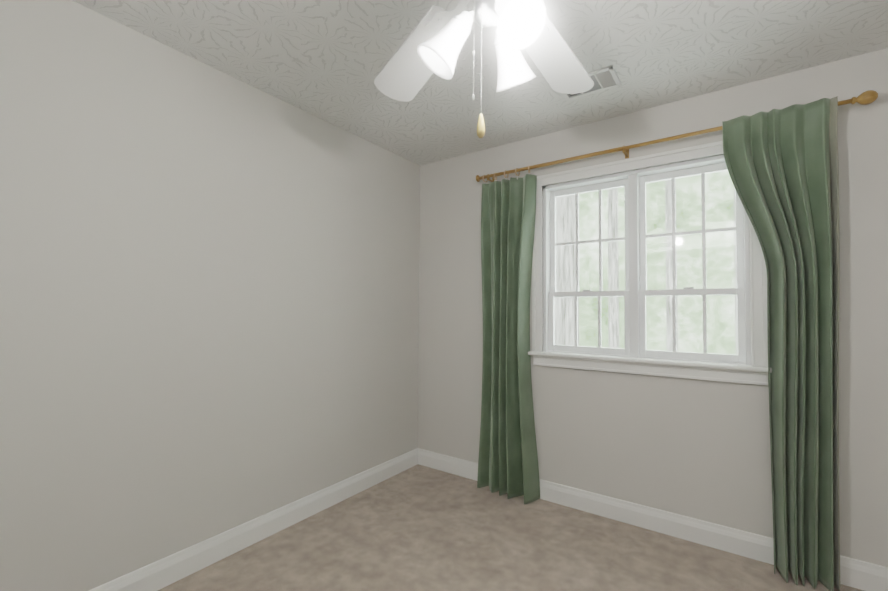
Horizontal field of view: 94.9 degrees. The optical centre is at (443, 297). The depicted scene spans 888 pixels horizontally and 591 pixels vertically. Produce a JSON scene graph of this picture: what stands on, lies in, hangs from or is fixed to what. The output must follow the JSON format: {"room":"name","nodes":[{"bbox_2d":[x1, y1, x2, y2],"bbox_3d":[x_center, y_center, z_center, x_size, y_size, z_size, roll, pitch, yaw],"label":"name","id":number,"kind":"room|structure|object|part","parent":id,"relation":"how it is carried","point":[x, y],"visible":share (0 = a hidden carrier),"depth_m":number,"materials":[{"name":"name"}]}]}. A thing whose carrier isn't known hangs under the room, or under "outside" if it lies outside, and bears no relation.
{"room":"empty bedroom","nodes":[
{"label":"empty bedroom","id":0,"kind":"room"},
{"bbox_2d":[0,0,419,590],"bbox_3d":[-1.242,0.075,2.002,0.150,2.440,3.700,-1,-2,35],"label":"wall","id":1,"kind":"structure","parent":0,"point":[209,301],"depth_m":1.87,"materials":[{"name":"grey paint"}]},
{"bbox_2d":[89,448,417,590],"bbox_3d":[-1.183,1.232,1.917,0.016,0.122,3.400,-1,-2,35],"label":"baseboard","id":2,"kind":"structure","parent":1,"relation":"attached to","point":[167,570],"depth_m":2.13,"materials":[{"name":"white wood"}]},
{"bbox_2d":[72,0,887,165],"bbox_3d":[0.179,-1.217,1.054,3.600,0.100,3.700,-1,-2,35],"label":"ceiling","id":3,"kind":"structure","parent":0,"point":[327,60],"depth_m":1.89,"materials":[{"name":"white paint"}]},
{"bbox_2d":[374,0,593,137],"bbox_3d":[0.152,-0.779,1.093,1.179,0.773,1.149,-1,-2,35],"label":"ceiling fan","id":4,"kind":"object","parent":3,"relation":"hanging from","point":[434,41],"visible":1,"depth_m":1.14,"materials":[{"name":"white wood"}]},
{"bbox_3d":[-0.091,-0.809,1.396,0.433,0.078,0.270,-1,-2,35],"label":"blade","id":5,"kind":"part","parent":4,"relation":"part of","materials":[{"name":"white"}]},
{"bbox_3d":[-0.008,-0.659,1.071,0.136,0.147,0.115,-1,-2,35],"label":"lamp shade","id":6,"kind":"part","parent":4,"relation":"part of","materials":[{"name":"white glass"}]},
{"bbox_3d":[0.051,-0.722,1.068,0.073,0.058,0.059,-1,-2,35],"label":"light arm","id":7,"kind":"part","parent":4,"relation":"part of"},
{"bbox_3d":[0.161,-0.719,1.117,0.062,0.058,0.074,-1,-2,35],"label":"light arm","id":8,"kind":"part","parent":4,"relation":"part of"},
{"bbox_3d":[0.160,-0.682,0.967,0.063,0.075,0.052,-1,-2,35],"label":"bulb","id":9,"kind":"part","parent":4,"relation":"part of","materials":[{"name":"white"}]},
{"bbox_3d":[0.195,-0.655,1.160,0.117,0.147,0.140,-1,-2,35],"label":"lamp shade","id":10,"kind":"part","parent":4,"relation":"part of","materials":[{"name":"white glass"}]},
{"bbox_3d":[0.166,-0.662,0.941,0.134,0.147,0.119,-1,-2,35],"label":"lamp shade","id":11,"kind":"part","parent":4,"relation":"part of","materials":[{"name":"white glass"}]},
{"bbox_3d":[0.373,-0.806,1.370,0.164,0.078,0.443,-1,-2,35],"label":"blade","id":12,"kind":"part","parent":4,"relation":"part of","materials":[{"name":"white"}]},
{"bbox_2d":[561,65,621,100],"bbox_3d":[0.760,-1.123,2.153,0.292,0.008,0.200,-1,-2,35],"label":"ceiling vent","id":13,"kind":"object","parent":3,"relation":"in","point":[605,78],"visible":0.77,"depth_m":2.12,"materials":[{"name":"white metal"}]},
{"bbox_2d":[158,464,863,590],"bbox_3d":[0.161,1.322,0.971,3.600,0.100,3.700,-1,-2,35],"label":"floor","id":14,"kind":"structure","parent":0,"point":[417,527],"depth_m":2.08,"materials":[{"name":"carpet"}]},
{"bbox_2d":[418,48,887,566],"bbox_3d":[1.189,0.107,2.465,3.300,2.440,0.150,-1,-2,35],"label":"wall","id":15,"kind":"structure","parent":0,"point":[697,449],"depth_m":2.28,"materials":[{"name":"grey paint"}]},
{"bbox_2d":[622,145,628,158],"bbox_3d":[1.079,-0.873,2.425,0.023,0.064,0.100,-1,-2,35],"label":"curtain rod bracket","id":16,"kind":"object","parent":15,"relation":"attached to","point":[626,152],"depth_m":2.45,"materials":[{"name":"gold metal"}]},
{"bbox_2d":[476,90,877,181],"bbox_3d":[1.077,-0.877,2.385,2.045,0.060,0.060,-1,-2,35],"label":"curtain rod","id":17,"kind":"object","parent":16,"relation":"on","point":[867,97],"visible":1,"depth_m":2.32,"materials":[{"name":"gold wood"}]},
{"bbox_2d":[483,166,529,181],"bbox_3d":[0.434,-0.855,2.835,0.354,0.055,0.055,-1,-2,35],"label":"curtain rings","id":18,"kind":"object","parent":17,"relation":"hanging from","point":[507,174],"visible":0.85,"depth_m":2.82,"materials":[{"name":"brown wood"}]},
{"bbox_2d":[722,96,840,590],"bbox_3d":[1.616,0.201,1.959,0.433,2.218,0.142,-1,-2,35],"label":"curtain","id":19,"kind":"object","parent":17,"relation":"hanging from","point":[782,165],"visible":1,"depth_m":1.91,"materials":[{"name":"green fabric"}]},
{"bbox_2d":[528,141,771,385],"bbox_3d":[1.145,-0.188,2.458,1.294,1.279,0.180,-1,-2,35],"label":"window","id":20,"kind":"structure","parent":15,"relation":"in","point":[748,364],"depth_m":2.43,"materials":[{"name":"white wood"}]},
{"bbox_3d":[0.925,0.156,2.626,0.450,0.329,0.004,-1,-2,35],"label":"sash glass","id":21,"kind":"part","parent":20,"relation":"part of","materials":[{"name":"clear glass"}]},
{"bbox_3d":[0.925,0.159,2.626,0.512,0.397,0.030,-1,-2,35],"label":"sash","id":22,"kind":"part","parent":20,"relation":"part of","materials":[{"name":"white wood"}]},
{"bbox_3d":[0.948,-0.368,2.671,0.512,0.731,0.030,-1,-2,35],"label":"sash","id":23,"kind":"part","parent":20,"relation":"part of","materials":[{"name":"white"}]},
{"bbox_3d":[0.948,-0.364,2.671,0.450,0.665,0.004,-1,-2,35],"label":"sash glass","id":24,"kind":"part","parent":20,"relation":"part of","materials":[{"name":"clear glass"}]},
{"bbox_3d":[1.114,0.415,2.400,1.244,0.069,0.024,-1,-2,35],"label":"apron trim","id":25,"kind":"part","parent":20,"relation":"part of","materials":[{"name":"white wood"}]},
{"bbox_3d":[1.408,-0.371,2.348,0.450,0.665,0.004,-1,-2,35],"label":"sash glass","id":26,"kind":"part","parent":20,"relation":"part of","materials":[{"name":"clear glass"}]},
{"bbox_3d":[1.408,-0.375,2.348,0.512,0.731,0.030,-1,-2,35],"label":"sash","id":27,"kind":"part","parent":20,"relation":"part of","materials":[{"name":"white"}]},
{"bbox_3d":[1.385,0.149,2.304,0.450,0.329,0.004,-1,-2,35],"label":"sash glass","id":28,"kind":"part","parent":20,"relation":"part of","materials":[{"name":"clear glass"}]},
{"bbox_3d":[1.385,0.152,2.304,0.512,0.397,0.030,-1,-2,35],"label":"sash","id":29,"kind":"part","parent":20,"relation":"part of","materials":[{"name":"white wood"}]},
{"bbox_2d":[418,448,887,590],"bbox_3d":[1.133,1.263,2.360,3.300,0.122,0.016,-1,-2,35],"label":"baseboard","id":30,"kind":"structure","parent":15,"relation":"attached to","point":[861,575],"depth_m":2.26,"materials":[{"name":"white wood"}]},
{"label":"outside","id":31,"kind":"structure","parent":0,"visible":0},
{"bbox_2d":[579,171,735,354],"bbox_3d":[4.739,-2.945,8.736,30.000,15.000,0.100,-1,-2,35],"label":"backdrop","id":32,"kind":"structure","parent":31,"point":[651,339],"depth_m":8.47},
{"bbox_3d":[0.434,-0.819,2.834,0.343,0.028,0.006,-1,-2,35],"label":"clips","id":33,"kind":"object","parent":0,"visible":0},
{"bbox_2d":[477,174,539,503],"bbox_3d":[0.430,0.256,2.790,0.420,2.146,0.142,-1,-2,35],"label":"curtain","id":34,"kind":"object","parent":33,"relation":"hanging from","point":[508,461],"visible":1,"depth_m":2.77,"materials":[{"name":"green fabric"}]},
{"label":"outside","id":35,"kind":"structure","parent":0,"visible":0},
{"bbox_2d":[555,195,578,345],"bbox_3d":[1.880,-3.782,6.678,0.725,13.500,0.725,-1,-2,35],"label":"tree","id":36,"kind":"object","parent":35,"point":[569,282],"depth_m":6.29,"materials":[{"name":"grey plant"}]},
{"bbox_2d":[608,188,618,347],"bbox_3d":[3.576,-3.705,8.663,0.250,13.500,0.250,-1,-2,35],"label":"tree","id":37,"kind":"object","parent":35,"point":[612,248],"depth_m":8.49,"materials":[{"name":"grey plant"}]},
{"bbox_2d":[665,179,677,350],"bbox_3d":[4.207,-3.736,7.611,0.225,13.500,0.225,-1,-2,35],"label":"tree","id":38,"kind":"object","parent":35,"point":[668,222],"depth_m":7.46,"materials":[{"name":"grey plant"}]},
{"bbox_2d":[733,186,737,354],"bbox_3d":[5.263,-3.740,7.237,0.325,13.500,0.325,-1,-2,35],"label":"tree","id":39,"kind":"object","parent":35,"point":[736,318],"depth_m":7.15,"materials":[{"name":"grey plant"}]}
]}

